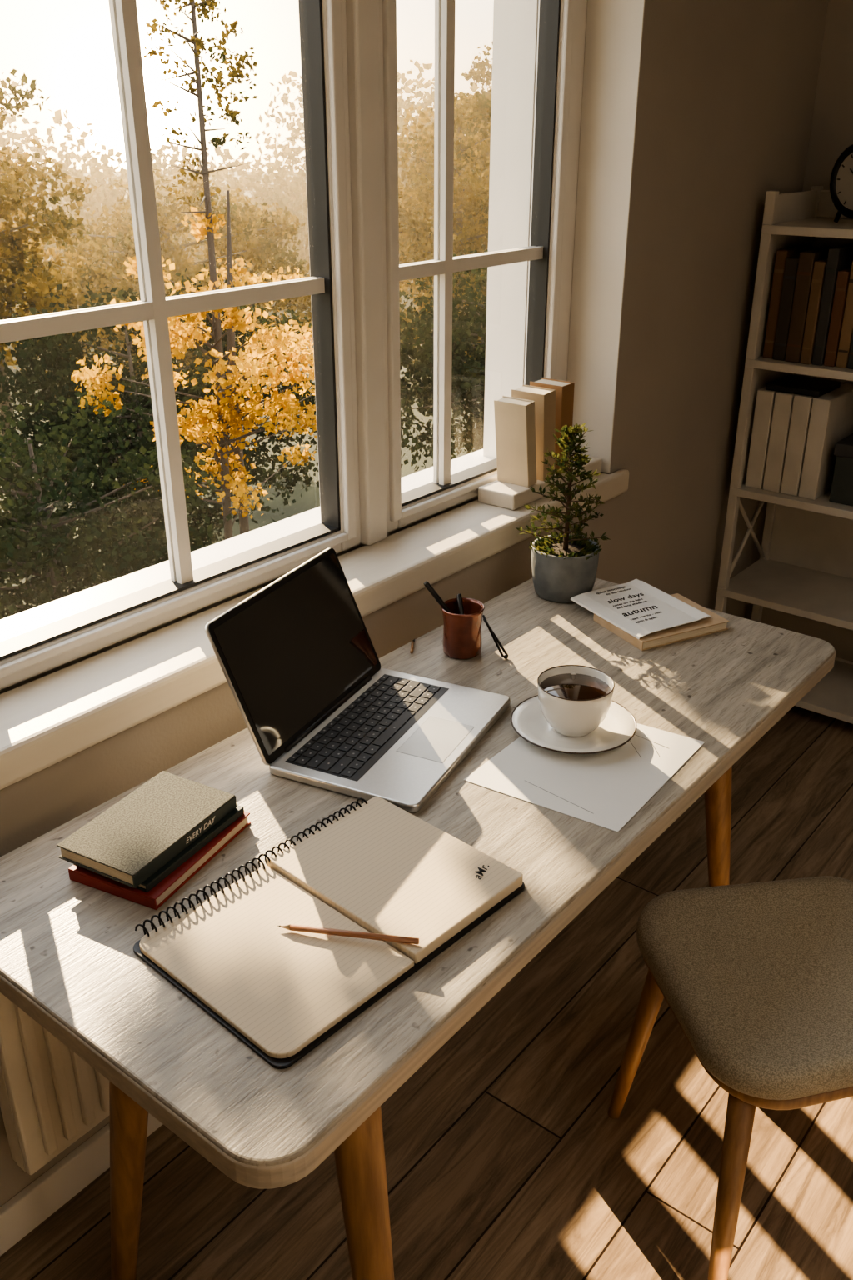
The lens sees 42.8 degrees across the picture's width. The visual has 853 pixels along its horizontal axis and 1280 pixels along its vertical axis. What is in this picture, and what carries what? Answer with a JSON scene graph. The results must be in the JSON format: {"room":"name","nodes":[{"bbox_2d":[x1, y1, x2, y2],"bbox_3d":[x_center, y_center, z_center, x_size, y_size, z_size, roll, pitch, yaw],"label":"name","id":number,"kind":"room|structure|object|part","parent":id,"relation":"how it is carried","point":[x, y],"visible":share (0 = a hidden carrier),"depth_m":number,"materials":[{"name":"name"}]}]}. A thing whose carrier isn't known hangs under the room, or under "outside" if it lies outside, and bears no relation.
{"room":"home office","nodes":[
{"label":"home office","id":0,"kind":"room"},
{"bbox_2d":[0,0,829,1207],"bbox_3d":[-0.591,-0.376,1.498,0.340,2.600,5.020,19,31,35],"label":"wall","id":1,"kind":"structure","parent":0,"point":[727,88],"depth_m":2.39,"materials":[{"name":"paint"}]},
{"bbox_2d":[0,992,109,1174],"bbox_3d":[-0.538,0.515,1.602,0.103,0.500,0.240,19,31,35],"label":"radiator","id":2,"kind":"object","parent":1,"relation":"attached to","point":[51,1097],"visible":0.25,"depth_m":1.58,"materials":[{"name":"metal"}]},
{"bbox_3d":[-0.541,0.514,1.604,0.015,0.500,0.240,19,31,35],"label":"panel","id":3,"kind":"part","parent":2,"relation":"part of","materials":[{"name":"metal"}]},
{"bbox_2d":[0,1112,162,1256],"bbox_3d":[-0.458,0.813,1.930,0.015,0.080,4.805,19,31,35],"label":"baseboard","id":4,"kind":"structure","parent":1,"relation":"attached to","point":[22,1213],"depth_m":1.76,"materials":[{"name":"plastic"}]},
{"bbox_3d":[-0.529,-0.635,1.444,0.028,1.313,1.083,19,31,35],"label":"muntins","id":5,"kind":"part","parent":1,"relation":"part of","materials":[{"name":"white wood"}]},
{"bbox_2d":[0,0,340,660],"bbox_3d":[-0.526,-0.635,1.442,0.046,1.325,1.095,19,31,35],"label":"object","id":6,"kind":"object","parent":1,"relation":"attached to","point":[310,11],"visible":1,"depth_m":1.86,"materials":[{"name":"white wood"}]},
{"bbox_2d":[0,0,356,678],"bbox_3d":[-0.501,-0.630,1.421,0.013,1.375,1.155,19,31,35],"label":"window frame","id":7,"kind":"structure","parent":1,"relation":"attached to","point":[335,55],"depth_m":1.85,"materials":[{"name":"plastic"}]},
{"bbox_3d":[-0.543,-0.644,1.420,0.060,1.450,1.250,19,31,35],"label":"frame","id":8,"kind":"part","parent":1,"relation":"part of","materials":[{"name":"white wood"}]},
{"bbox_2d":[0,468,629,789],"bbox_3d":[-0.233,-0.053,1.935,0.155,0.058,2.130,19,31,35],"label":"windowsill","id":9,"kind":"object","parent":1,"relation":"attached to","point":[46,721],"depth_m":1.70,"materials":[{"name":"white paint"}]},
{"bbox_2d":[345,0,387,544],"bbox_3d":[-0.129,-0.861,1.880,0.088,1.450,0.060,19,31,35],"label":"trim mullion","id":10,"kind":"object","parent":1,"relation":"attached to","point":[362,16],"depth_m":1.93,"materials":[{"name":"white wood"}]},
{"bbox_3d":[0.085,-0.962,2.134,0.028,1.313,0.513,19,31,35],"label":"muntins","id":11,"kind":"part","parent":1,"relation":"part of","materials":[{"name":"white wood"}]},
{"bbox_2d":[382,0,574,521],"bbox_3d":[0.113,-0.957,2.112,0.013,1.375,0.585,19,31,35],"label":"window frame","id":12,"kind":"structure","parent":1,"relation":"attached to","point":[389,7],"depth_m":2.13,"materials":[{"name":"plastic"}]},
{"bbox_2d":[401,0,560,506],"bbox_3d":[0.088,-0.961,2.132,0.046,1.325,0.525,19,31,35],"label":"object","id":13,"kind":"object","parent":1,"relation":"attached to","point":[550,10],"visible":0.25,"depth_m":2.34,"materials":[{"name":"white wood"}]},
{"bbox_3d":[0.100,-0.985,2.143,0.060,1.450,0.680,19,31,35],"label":"frame","id":14,"kind":"part","parent":1,"relation":"part of","materials":[{"name":"white wood"}]},
{"bbox_2d":[566,0,645,473],"bbox_3d":[-0.236,-0.741,1.627,0.132,1.450,1.990,19,31,35],"label":"trim reveal","id":15,"kind":"structure","parent":1,"relation":"attached to","point":[614,31],"depth_m":2.39,"materials":[{"name":"white paint"}]},
{"bbox_2d":[0,705,852,1279],"bbox_3d":[0.687,1.274,1.141,2.940,0.080,5.020,19,31,35],"label":"floor","id":16,"kind":"structure","parent":0,"point":[506,1158],"depth_m":1.86,"materials":[{"name":"brown wood"}]},
{"bbox_2d":[0,578,835,1279],"bbox_3d":[0.070,0.505,1.803,0.635,0.753,1.432,19,31,35],"label":"desk","id":17,"kind":"object","parent":16,"relation":"on","point":[68,960],"visible":0.66,"depth_m":1.33,"materials":[{"name":"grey wood"}]},
{"bbox_3d":[-0.394,0.686,1.450,0.167,0.725,0.056,11,28,22],"label":"leg","id":18,"kind":"part","parent":17,"relation":"part of","materials":[{"name":"brown wood"}]},
{"bbox_2d":[68,811,250,909],"bbox_3d":[-0.341,0.265,1.408,0.135,0.017,0.200,12,28,23],"label":"book","id":19,"kind":"object","parent":17,"relation":"on","point":[164,890],"visible":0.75,"depth_m":1.34,"materials":[{"name":"red paper"}]},
{"bbox_2d":[135,805,244,892],"bbox_3d":[-0.344,0.250,1.407,0.125,0.011,0.190,13,28,26],"label":"book","id":20,"kind":"object","parent":19,"relation":"on","point":[161,874],"visible":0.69,"depth_m":1.37,"materials":[{"name":"paper"}]},
{"bbox_2d":[56,770,236,888],"bbox_3d":[-0.355,0.238,1.396,0.126,0.020,0.195,13,28,26],"label":"book","id":21,"kind":"object","parent":20,"relation":"on","point":[132,839],"visible":1,"depth_m":1.37,"materials":[{"name":"fabric"}]},
{"bbox_2d":[133,795,524,1069],"bbox_3d":[-0.109,0.317,1.290,0.275,0.025,0.400,22,33,38],"label":"open notebook","id":22,"kind":"object","parent":17,"relation":"on","point":[379,867],"visible":1,"depth_m":1.26,"materials":[{"name":"beige paper"}]},
{"bbox_2d":[277,924,419,944],"bbox_3d":[-0.090,0.333,1.237,0.168,0.015,0.007,5,26,11],"label":"pencil","id":23,"kind":"object","parent":22,"relation":"on","point":[289,927],"visible":1,"depth_m":1.23,"materials":[{"name":"brown wood"}]},
{"bbox_2d":[205,547,510,812],"bbox_3d":[-0.086,0.042,1.642,0.332,0.220,0.352,12,28,23],"label":"laptop","id":24,"kind":"object","parent":17,"relation":"on","point":[298,660],"visible":1,"depth_m":1.65,"materials":[{"name":"metal"}]},
{"bbox_3d":[-0.063,0.771,1.272,0.099,0.721,0.056,19,31,35],"label":"leg","id":25,"kind":"part","parent":17,"relation":"part of","materials":[{"name":"brown wood"}]},
{"bbox_2d":[423,580,484,659],"bbox_3d":[0.053,-0.040,1.922,0.104,0.130,0.077,19,31,35],"label":"pencil cup","id":26,"kind":"object","parent":17,"relation":"on","point":[462,617],"visible":1,"depth_m":1.90,"materials":[{"name":"brown ceramic"}]},
{"bbox_2d":[482,615,508,659],"bbox_3d":[0.120,-0.007,1.929,0.013,0.064,0.076,-16,30,-31],"label":"pen","id":27,"kind":"object","parent":17,"relation":"on","point":[505,656],"visible":0.99,"depth_m":1.92,"materials":[{"name":"black plastic"}]},
{"bbox_2d":[515,422,611,603],"bbox_3d":[0.261,-0.249,2.106,0.175,0.351,0.144,-8,27,-17],"label":"potted plant","id":28,"kind":"object","parent":17,"relation":"on","point":[564,566],"visible":0.99,"depth_m":2.11,"materials":[{"name":"plant"}]},
{"bbox_2d":[463,723,704,832],"bbox_3d":[0.240,0.178,1.609,0.247,0.002,0.315,19,31,35],"label":"paper sheet","id":29,"kind":"object","parent":17,"relation":"on","point":[606,789],"visible":0.7,"depth_m":1.57,"materials":[{"name":"white paper"}]},
{"bbox_2d":[510,695,636,754],"bbox_3d":[0.226,0.133,1.682,0.193,0.019,0.193,19,31,35],"label":"saucer","id":30,"kind":"object","parent":29,"relation":"on","point":[618,727],"visible":0.67,"depth_m":1.67,"materials":[{"name":"white ceramic"}]},
{"bbox_2d":[537,665,614,737],"bbox_3d":[0.230,0.098,1.671,0.116,0.080,0.127,19,31,35],"label":"coffee cup","id":31,"kind":"object","parent":30,"relation":"on","point":[574,700],"visible":1,"depth_m":1.64,"materials":[{"name":"white ceramic"}]},
{"bbox_2d":[593,593,729,650],"bbox_3d":[0.440,-0.036,2.044,0.200,0.018,0.150,-12,28,-24],"label":"book","id":32,"kind":"object","parent":17,"relation":"on","point":[716,623],"visible":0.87,"depth_m":2.00,"materials":[{"name":"beige paper"}]},
{"bbox_2d":[570,579,710,639],"bbox_3d":[0.409,-0.064,2.067,0.181,0.012,0.207,-13,28,-26],"label":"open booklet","id":33,"kind":"object","parent":32,"relation":"on","point":[640,609],"visible":1,"depth_m":2.06,"materials":[{"name":"white paper"}]},
{"bbox_3d":[0.564,0.372,2.114,0.195,0.727,0.056,-21,32,-37],"label":"leg","id":34,"kind":"part","parent":17,"relation":"part of","materials":[{"name":"brown wood"}]},
{"bbox_2d":[608,875,852,1279],"bbox_3d":[0.611,0.532,1.635,0.522,0.844,0.422,-5,26,-10],"label":"dining chair","id":35,"kind":"object","parent":16,"relation":"on","point":[757,977],"visible":1,"depth_m":1.58,"materials":[{"name":"fabric"}]},
{"bbox_3d":[0.360,0.674,1.831,0.037,0.420,0.101,-16,30,-30],"label":"leg","id":36,"kind":"part","parent":35,"relation":"part of","materials":[{"name":"brown wood"}]},
{"bbox_3d":[0.427,0.812,1.540,0.037,0.420,0.101,4,26,8],"label":"leg","id":37,"kind":"part","parent":35,"relation":"part of","materials":[{"name":"brown wood"}]},
{"bbox_2d":[636,875,852,1099],"bbox_3d":[0.555,0.500,1.616,0.412,0.067,0.398,-5,26,-10],"label":"seat cushion","id":38,"kind":"object","parent":35,"relation":"on","point":[757,977],"depth_m":1.59,"materials":[{"name":"fabric"}]},
{"bbox_3d":[0.555,0.532,1.631,0.392,0.028,0.378,-5,26,-10],"label":"seat frame","id":39,"kind":"part","parent":35,"relation":"part of","materials":[{"name":"brown wood"}]},
{"bbox_2d":[715,185,852,724],"bbox_3d":[1.285,-0.431,2.958,0.820,1.450,0.334,19,31,35],"label":"bookshelf","id":40,"kind":"object","parent":16,"relation":"on","point":[804,568],"visible":0.59,"depth_m":3.13,"materials":[{"name":"white wood"}]},
{"bbox_2d":[773,255,799,360],"bbox_3d":[1.001,-0.898,2.929,0.034,0.261,0.180,19,31,35],"label":"book","id":41,"kind":"object","parent":40,"relation":"on","point":[787,292],"depth_m":2.86,"materials":[{"name":"brown paper"}]},
{"bbox_2d":[763,245,813,358],"bbox_3d":[0.980,-0.918,2.951,0.030,0.277,0.180,19,31,35],"label":"book","id":42,"kind":"object","parent":40,"relation":"on","point":[783,257],"depth_m":2.88,"materials":[{"name":"brown paper"}]},
{"bbox_2d":[745,375,852,499],"bbox_3d":[1.062,-0.583,3.067,0.204,0.292,0.240,19,31,35],"label":"files","id":43,"kind":"object","parent":40,"relation":"on","point":[798,422],"visible":0.94,"depth_m":2.98,"materials":[{"name":"white cardboard"}]},
{"bbox_2d":[763,243,852,369],"bbox_3d":[1.250,-0.828,2.740,0.739,0.294,0.200,19,31,35],"label":"books","id":44,"kind":"object","parent":40,"relation":"on","point":[810,321],"visible":1,"depth_m":2.82,"materials":[{"name":"brown paper"}]},
{"bbox_2d":[835,260,852,368],"bbox_3d":[1.134,-0.858,2.839,0.028,0.265,0.180,19,31,35],"label":"book","id":45,"kind":"object","parent":44,"relation":"on","point":[844,315],"depth_m":2.79,"materials":[{"name":"orange paper"}]},
{"bbox_2d":[847,333,852,369],"bbox_3d":[1.157,-0.843,2.825,0.027,0.249,0.180,19,31,35],"label":"book","id":46,"kind":"object","parent":44,"relation":"on","point":[850,336],"depth_m":2.80,"materials":[{"name":"paper"}]},
{"bbox_2d":[785,246,834,363],"bbox_3d":[1.028,-0.894,2.900,0.040,0.278,0.180,19,31,35],"label":"book","id":47,"kind":"object","parent":40,"relation":"on","point":[805,267],"depth_m":2.83,"materials":[{"name":"brown paper"}]},
{"bbox_3d":[1.384,-0.610,3.011,0.780,1.010,0.008,19,31,35],"label":"panel","id":48,"kind":"part","parent":40,"relation":"part of","materials":[{"name":"white wood"}]},
{"bbox_2d":[800,258,827,364],"bbox_3d":[1.056,-0.875,2.884,0.028,0.258,0.180,19,31,35],"label":"book","id":49,"kind":"object","parent":40,"relation":"on","point":[815,291],"depth_m":2.82,"materials":[{"name":"brown paper"}]},
{"bbox_2d":[811,243,852,365],"bbox_3d":[1.082,-0.883,2.862,0.028,0.291,0.180,19,31,35],"label":"book","id":50,"kind":"object","parent":40,"relation":"on","point":[840,258],"depth_m":2.79,"materials":[{"name":"brown paper"}]},
{"bbox_3d":[1.382,-1.097,2.777,0.780,0.069,0.016,19,31,35],"label":"rail","id":51,"kind":"part","parent":40,"relation":"part of","materials":[{"name":"white wood"}]},
{"bbox_2d":[829,433,852,506],"bbox_3d":[1.292,-0.449,2.933,0.324,0.165,0.244,19,31,35],"label":"storage box","id":52,"kind":"object","parent":40,"relation":"on","point":[842,491],"visible":1,"depth_m":2.92,"materials":[{"name":"black"}]},
{"bbox_3d":[1.292,-0.508,2.905,0.324,0.035,0.244,19,31,35],"label":"lid","id":53,"kind":"part","parent":52,"relation":"part of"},
{"bbox_2d":[830,144,852,222],"bbox_3d":[1.090,-1.156,2.712,0.041,0.224,0.182,-15,29,-28],"label":"alarm clock","id":54,"kind":"object","parent":40,"relation":"on","point":[842,176],"visible":1,"depth_m":2.75,"materials":[{"name":"black metal"}]},
{"bbox_2d":[531,534,599,603],"bbox_3d":[0.274,-0.139,2.164,0.134,0.102,0.134,19,31,35],"label":"pot","id":55,"kind":"object","parent":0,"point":[563,569],"depth_m":2.12,"materials":[{"name":"ceramic"}]},
{"bbox_2d":[744,0,852,661],"bbox_3d":[2.228,-0.756,2.302,2.940,2.600,0.100,19,31,35],"label":"wall","id":56,"kind":"structure","parent":0,"point":[832,131],"depth_m":2.94,"materials":[{"name":"paint"}]},
{"bbox_2d":[478,454,602,509],"bbox_3d":[0.266,-0.368,2.492,0.097,0.035,0.370,19,31,35],"label":"sill riser","id":57,"kind":"structure","parent":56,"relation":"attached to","point":[498,493],"depth_m":2.38,"materials":[{"name":"paint"}]},
{"bbox_2d":[494,395,537,487],"bbox_3d":[0.194,-0.430,2.364,0.083,0.188,0.056,19,31,35],"label":"book","id":58,"kind":"object","parent":57,"relation":"on","point":[515,418],"visible":0.91,"depth_m":2.35,"materials":[{"name":"beige paper"}]},
{"bbox_2d":[511,384,555,480],"bbox_3d":[0.237,-0.459,2.413,0.086,0.198,0.059,19,31,35],"label":"book","id":59,"kind":"object","parent":57,"relation":"on","point":[544,398],"visible":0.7,"depth_m":2.37,"materials":[{"name":"beige paper"}]},
{"bbox_2d":[530,377,574,474],"bbox_3d":[0.280,-0.483,2.461,0.086,0.200,0.050,19,32,35],"label":"book","id":60,"kind":"object","parent":57,"relation":"on","point":[564,389],"visible":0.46,"depth_m":2.41,"materials":[{"name":"brown paper"}]},
{"bbox_2d":[835,657,852,664],"bbox_3d":[2.153,0.389,2.828,2.840,0.080,0.015,19,31,35],"label":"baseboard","id":61,"kind":"structure","parent":56,"relation":"attached to","point":[836,658],"depth_m":3.42,"materials":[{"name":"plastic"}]},
{"label":"outside","id":62,"kind":"structure","parent":0,"visible":0},
{"bbox_2d":[0,169,483,614],"bbox_3d":[-34.127,-15.793,44.174,108.300,0.001,150.000,19,31,35],"label":"ground","id":63,"kind":"structure","parent":62,"point":[310,499],"depth_m":16.17,"materials":[{"name":"plant"}]},
{"bbox_2d":[0,68,97,504],"bbox_3d":[-4.592,-3.278,11.383,2.684,5.402,2.340,-17,30,-31],"label":"tree","id":64,"kind":"object","parent":63,"relation":"on","point":[13,254],"visible":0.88,"depth_m":11.07,"materials":[{"name":"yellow plant"}]},
{"bbox_2d":[0,390,232,619],"bbox_3d":[-2.172,0.217,6.313,2.061,3.416,2.660,19,31,35],"label":"shrub","id":65,"kind":"object","parent":63,"relation":"on","point":[22,545],"visible":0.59,"depth_m":5.91,"materials":[{"name":"green plant"}]},
{"bbox_2d":[2,168,312,407],"bbox_3d":[-3.753,-4.844,16.239,3.197,4.085,6.145,12,28,24],"label":"tree","id":66,"kind":"object","parent":63,"relation":"on","point":[260,247],"visible":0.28,"depth_m":15.46,"materials":[{"name":"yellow plant"}]},
{"bbox_2d":[0,263,319,584],"bbox_3d":[-2.666,-1.781,10.544,2.637,3.411,4.972,15,29,29],"label":"shrub","id":67,"kind":"object","parent":63,"relation":"on","point":[52,382],"visible":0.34,"depth_m":9.96,"materials":[{"name":"green plant"}]},
{"bbox_2d":[70,0,317,539],"bbox_3d":[-1.311,-2.186,7.652,1.479,6.615,2.249,19,31,35],"label":"maple tree","id":68,"kind":"object","parent":63,"relation":"on","point":[226,392],"visible":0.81,"depth_m":7.46,"materials":[{"name":"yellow plant"}]},
{"bbox_2d":[0,59,491,309],"bbox_3d":[-1.857,-13.763,33.653,42.239,7.361,6.311,-18,31,-33],"label":"treeline","id":69,"kind":"object","parent":63,"relation":"on","point":[293,196],"visible":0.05,"depth_m":31.27,"materials":[{"name":"yellow plant"}]},
{"bbox_2d":[399,249,488,471],"bbox_3d":[0.776,-3.304,13.901,2.436,3.296,5.036,19,31,35],"label":"trees","id":70,"kind":"object","parent":63,"relation":"on","point":[467,377],"visible":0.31,"depth_m":12.89,"materials":[{"name":"green plant"}]},
{"bbox_2d":[397,89,491,364],"bbox_3d":[0.672,-6.689,18.884,3.396,5.160,4.370,6,26,13],"label":"oak tree","id":71,"kind":"object","parent":63,"relation":"on","point":[471,191],"visible":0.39,"depth_m":17.62,"materials":[{"name":"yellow plant"}]},
{"bbox_2d":[405,40,493,289],"bbox_3d":[2.135,-9.293,22.990,4.264,6.357,5.481,19,31,35],"label":"oak tree","id":72,"kind":"object","parent":63,"relation":"on","point":[477,75],"visible":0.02,"depth_m":21.99,"materials":[{"name":"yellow plant"}]}
]}

